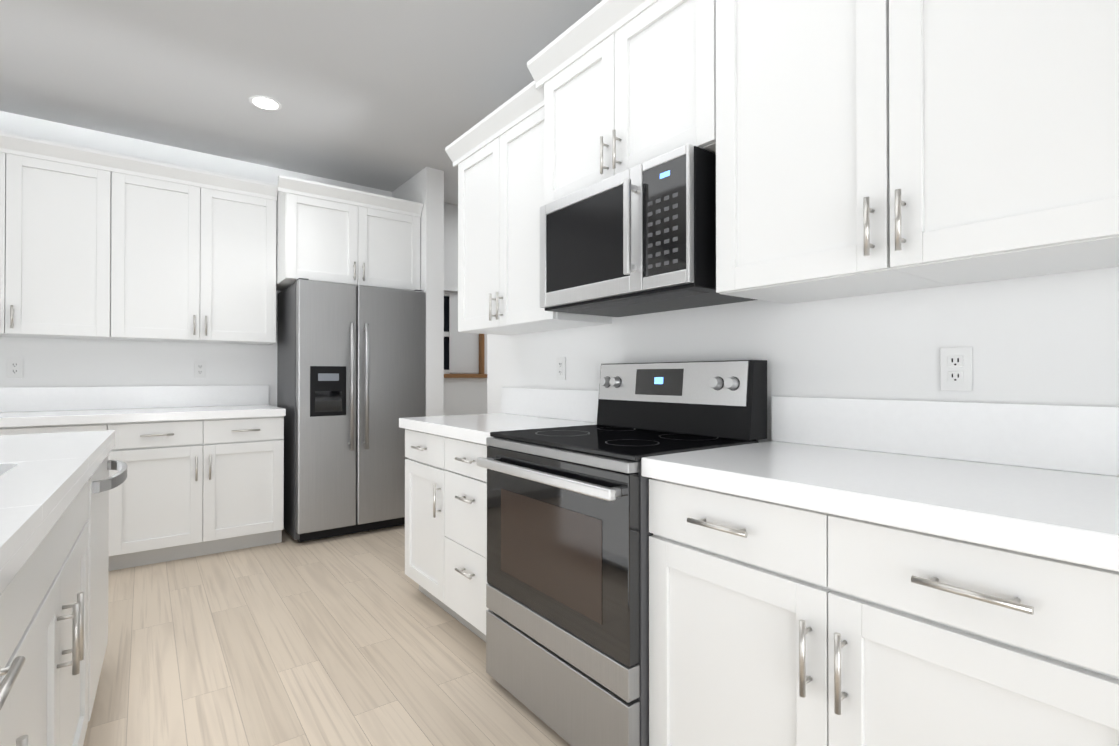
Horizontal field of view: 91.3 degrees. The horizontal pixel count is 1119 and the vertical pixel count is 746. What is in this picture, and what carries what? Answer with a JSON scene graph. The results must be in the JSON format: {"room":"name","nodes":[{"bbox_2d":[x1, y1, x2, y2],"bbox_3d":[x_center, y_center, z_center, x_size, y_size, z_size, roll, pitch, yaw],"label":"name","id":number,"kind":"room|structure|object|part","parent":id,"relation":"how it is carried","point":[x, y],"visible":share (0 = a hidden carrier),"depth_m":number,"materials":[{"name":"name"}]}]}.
{"room":"kitchen","nodes":[
{"label":"kitchen","id":0,"kind":"room"},
{"bbox_2d":[0,111,486,415],"bbox_3d":[-2.256,-0.209,4.229,6.800,2.730,0.160,0,0,-37],"label":"wall","id":1,"kind":"structure","parent":0,"point":[56,362],"depth_m":3.76,"materials":[{"name":"white paint"}]},
{"bbox_2d":[7,359,22,377],"bbox_3d":[-3.306,-0.029,3.321,0.070,0.114,0.009,0,0,-37],"label":"electrical outlet","id":2,"kind":"object","parent":1,"relation":"attached to","point":[14,368],"visible":1,"depth_m":3.32,"materials":[{"name":"white plastic"}]},
{"bbox_2d":[11,363,18,373],"bbox_3d":[-3.305,-0.029,3.319,0.034,0.068,0.002,0,0,-37],"label":"socket","id":3,"kind":"object","parent":2,"relation":"attached to","point":[14,366],"depth_m":3.32,"materials":[{"name":"white plastic"}]},
{"bbox_2d":[0,385,267,412],"bbox_3d":[-3.554,0.160,3.124,3.390,0.149,0.020,0,0,-37],"label":"backsplash","id":4,"kind":"structure","parent":1,"relation":"attached to","point":[12,399],"depth_m":3.63,"materials":[{"name":"white stone"}]},
{"bbox_2d":[194,361,205,376],"bbox_3d":[-2.556,-0.026,3.891,0.070,0.114,0.009,0,0,-37],"label":"electrical outlet","id":5,"kind":"object","parent":1,"relation":"attached to","point":[199,368],"visible":1,"depth_m":3.89,"materials":[{"name":"white plastic"}]},
{"bbox_2d":[197,365,202,373],"bbox_3d":[-2.555,-0.026,3.889,0.034,0.068,0.002,0,0,-37],"label":"socket","id":6,"kind":"object","parent":5,"relation":"attached to","point":[199,367],"depth_m":3.89,"materials":[{"name":"white plastic"}]},
{"bbox_2d":[0,132,422,344],"bbox_3d":[-2.978,-0.775,3.158,4.340,1.110,0.670,0,0,-37],"label":"upper cabinets","id":7,"kind":"object","parent":1,"relation":"attached to","point":[98,245],"visible":1,"depth_m":3.52,"materials":[{"name":"white wood"}]},
{"bbox_2d":[444,289,486,377],"bbox_3d":[-0.941,-0.361,5.181,0.525,0.814,0.155,0,0,-37],"label":"window unit","id":8,"kind":"structure","parent":1,"relation":"in","point":[463,355],"depth_m":5.17,"materials":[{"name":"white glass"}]},
{"bbox_3d":[-0.984,-0.373,5.224,0.397,0.750,0.005,0,0,-37],"label":"glass","id":9,"kind":"part","parent":8,"relation":"part of","materials":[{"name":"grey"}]},
{"bbox_2d":[449,292,478,372],"bbox_3d":[-0.906,-0.376,5.206,0.308,0.752,0.006,0,0,-37],"label":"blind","id":10,"kind":"object","parent":8,"relation":"attached to","point":[463,347],"depth_m":5.17,"materials":[{"name":"white"}]},
{"bbox_2d":[0,0,601,205],"bbox_3d":[-0.161,-1.615,1.478,7.200,0.050,7.570,0,0,-37],"label":"ceiling","id":11,"kind":"structure","parent":0,"point":[389,95],"depth_m":2.88,"materials":[{"name":"white paint"}]},
{"bbox_2d":[249,96,281,110],"bbox_3d":[-1.720,-1.577,3.200,0.170,0.006,0.170,0,0,-37],"label":"recessed light","id":12,"kind":"object","parent":11,"relation":"in","point":[265,103],"visible":1,"depth_m":3.19,"materials":[{"name":"white"}]},
{"bbox_2d":[83,524,570,745],"bbox_3d":[-0.161,1.165,1.461,7.200,0.050,7.570,0,0,-37],"label":"floor","id":13,"kind":"structure","parent":0,"point":[357,639],"depth_m":2.19,"materials":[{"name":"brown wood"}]},
{"bbox_2d":[0,425,123,570],"bbox_3d":[-3.122,0.718,3.078,1.048,0.862,0.610,0,0,-37],"label":"base cabinet","id":14,"kind":"object","parent":13,"relation":"on","point":[116,495],"depth_m":3.13,"materials":[{"name":"white wood"}]},
{"bbox_2d":[0,430,126,745],"bbox_3d":[-1.567,0.680,1.080,1.057,0.915,2.066,0,0,-36],"label":"kitchen island","id":15,"kind":"object","parent":13,"relation":"on","point":[55,488],"visible":1,"depth_m":1.17,"materials":[{"name":"white wood"}]},
{"bbox_2d":[0,430,114,594],"bbox_3d":[-1.591,0.254,1.066,1.000,0.062,2.066,0,0,-36],"label":"island countertop","id":16,"kind":"structure","parent":15,"relation":"on","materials":[{"name":"white stone"}]},
{"bbox_2d":[87,454,108,721],"bbox_3d":[-1.573,0.662,1.856,0.024,0.740,0.606,0,0,-36],"label":"dishwasher","id":17,"kind":"object","parent":15,"relation":"in","point":[98,507],"depth_m":1.77,"materials":[{"name":"white metal"}]},
{"bbox_2d":[124,417,283,567],"bbox_3d":[-2.420,0.721,3.611,0.981,0.862,0.610,0,0,-37],"label":"base cabinet","id":18,"kind":"object","parent":13,"relation":"on","point":[205,469],"depth_m":3.39,"materials":[{"name":"white wood"}]},
{"bbox_2d":[0,405,285,428],"bbox_3d":[-3.367,0.258,2.878,3.390,0.051,0.636,0,0,-37],"label":"countertop","id":19,"kind":"structure","parent":18,"relation":"on","point":[178,412],"depth_m":3.26,"materials":[{"name":"white stone"}]},
{"bbox_2d":[277,278,424,541],"bbox_3d":[-1.565,0.262,4.139,0.895,1.787,0.774,0,0,-37],"label":"fridge","id":20,"kind":"object","parent":13,"relation":"on","point":[350,375],"visible":0.92,"depth_m":3.83,"materials":[{"name":"grey metal"}]},
{"bbox_2d":[400,427,442,608],"bbox_3d":[-0.421,0.717,2.843,0.610,0.862,0.470,0,0,-37],"label":"base cabinet","id":21,"kind":"object","parent":13,"relation":"on","point":[424,453],"depth_m":2.66,"materials":[{"name":"white wood"}]},
{"bbox_2d":[443,439,488,641],"bbox_3d":[-0.152,0.714,2.487,0.610,0.862,0.554,0,0,-37],"label":"base cabinet","id":22,"kind":"object","parent":13,"relation":"on","point":[464,482],"depth_m":2.31,"materials":[{"name":"white wood"}]},
{"bbox_2d":[399,411,596,446],"bbox_3d":[-0.288,0.257,2.649,0.636,0.051,0.972,0,0,-37],"label":"countertop","id":23,"kind":"structure","parent":22,"relation":"on","point":[465,428],"depth_m":2.51,"materials":[{"name":"white stone"}]},
{"bbox_2d":[477,360,766,745],"bbox_3d":[0.192,0.550,1.919,0.700,1.185,0.764,0,0,-37],"label":"range","id":24,"kind":"object","parent":13,"relation":"on","point":[567,617],"visible":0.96,"depth_m":1.72,"materials":[{"name":"grey metal"}]},
{"bbox_3d":[-0.065,0.322,1.725,0.055,0.032,0.720,0,0,-37],"label":"handle","id":25,"kind":"part","parent":24,"relation":"part of","materials":[{"name":"silver metal"}]},
{"bbox_3d":[-0.028,0.525,1.752,0.042,0.510,0.752,0,0,-37],"label":"door","id":26,"kind":"part","parent":24,"relation":"part of","materials":[{"name":"black glass"}]},
{"bbox_2d":[490,425,758,460],"bbox_3d":[0.196,0.229,1.923,0.570,0.017,0.764,0,0,-37],"label":"cooktop","id":27,"kind":"object","parent":24,"relation":"in","point":[612,442],"depth_m":1.81,"materials":[{"name":"black glass"}]},
{"bbox_2d":[649,479,1118,745],"bbox_3d":[0.794,0.707,1.241,0.610,0.862,1.037,0,0,-37],"label":"base cabinet","id":28,"kind":"object","parent":13,"relation":"on","point":[823,571],"depth_m":1.04,"materials":[{"name":"white wood"}]},
{"bbox_2d":[641,439,1118,574],"bbox_3d":[1.353,0.244,0.487,0.636,0.051,2.919,0,0,-37],"label":"countertop","id":29,"kind":"structure","parent":28,"relation":"on","point":[1071,518],"depth_m":1.06,"materials":[{"name":"white stone"}]},
{"bbox_2d":[392,167,1118,442],"bbox_3d":[0.708,-0.222,2.004,0.160,2.730,6.970,0,0,-37],"label":"wall","id":30,"kind":"structure","parent":0,"point":[1051,339],"depth_m":1.63,"materials":[{"name":"white paint"}]},
{"bbox_2d":[557,357,565,379],"bbox_3d":[0.007,-0.022,2.782,0.009,0.114,0.070,0,0,-37],"label":"electrical outlet","id":31,"kind":"object","parent":30,"relation":"attached to","point":[561,368],"visible":1,"depth_m":2.77,"materials":[{"name":"white plastic"}]},
{"bbox_2d":[558,362,562,374],"bbox_3d":[0.005,-0.022,2.780,0.002,0.068,0.034,0,0,-37],"label":"socket","id":32,"kind":"object","parent":31,"relation":"attached to","point":[560,364],"depth_m":2.78,"materials":[{"name":"white plastic"}]},
{"bbox_2d":[445,0,1118,334],"bbox_3d":[0.642,-0.762,1.600,0.430,1.065,3.758,0,0,-37],"label":"upper cabinets","id":33,"kind":"object","parent":30,"relation":"attached to","point":[862,147],"visible":0.98,"depth_m":1.34,"materials":[{"name":"white wood"}]},
{"bbox_2d":[540,144,756,316],"bbox_3d":[0.302,-0.458,2.008,0.476,0.417,0.756,0,0,-37],"label":"microwave","id":34,"kind":"object","parent":33,"relation":"attached to","point":[640,239],"visible":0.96,"depth_m":1.77,"materials":[{"name":"silver metal"}]},
{"bbox_3d":[0.158,-0.465,1.899,0.024,0.405,0.756,0,0,-37],"label":"frame","id":35,"kind":"part","parent":34,"relation":"part of","materials":[{"name":"silver metal"}]},
{"bbox_3d":[0.227,-0.466,1.750,0.046,0.305,0.026,0,0,-37],"label":"handle","id":36,"kind":"part","parent":34,"relation":"part of","materials":[{"name":"silver metal"}]},
{"bbox_3d":[0.327,-0.472,1.678,0.021,0.337,0.176,0,0,-37],"label":"panel","id":37,"kind":"part","parent":34,"relation":"part of","materials":[{"name":"black glass"}]},
{"bbox_2d":[501,387,1118,474],"bbox_3d":[1.072,0.149,1.367,0.020,0.149,4.660,0,0,-37],"label":"backsplash","id":38,"kind":"structure","parent":30,"relation":"attached to","point":[1061,437],"depth_m":1.44,"materials":[{"name":"white stone"}]},
{"bbox_2d":[940,347,971,390],"bbox_3d":[1.035,-0.010,1.428,0.009,0.114,0.070,0,0,-37],"label":"electrical outlet","id":39,"kind":"object","parent":30,"relation":"attached to","point":[955,368],"visible":1,"depth_m":1.43,"materials":[{"name":"white plastic"}]},
{"bbox_2d":[948,356,962,381],"bbox_3d":[1.033,-0.010,1.427,0.002,0.068,0.034,0,0,-37],"label":"socket","id":40,"kind":"object","parent":39,"relation":"attached to","point":[955,363],"depth_m":1.43,"materials":[{"name":"white plastic"}]}
]}

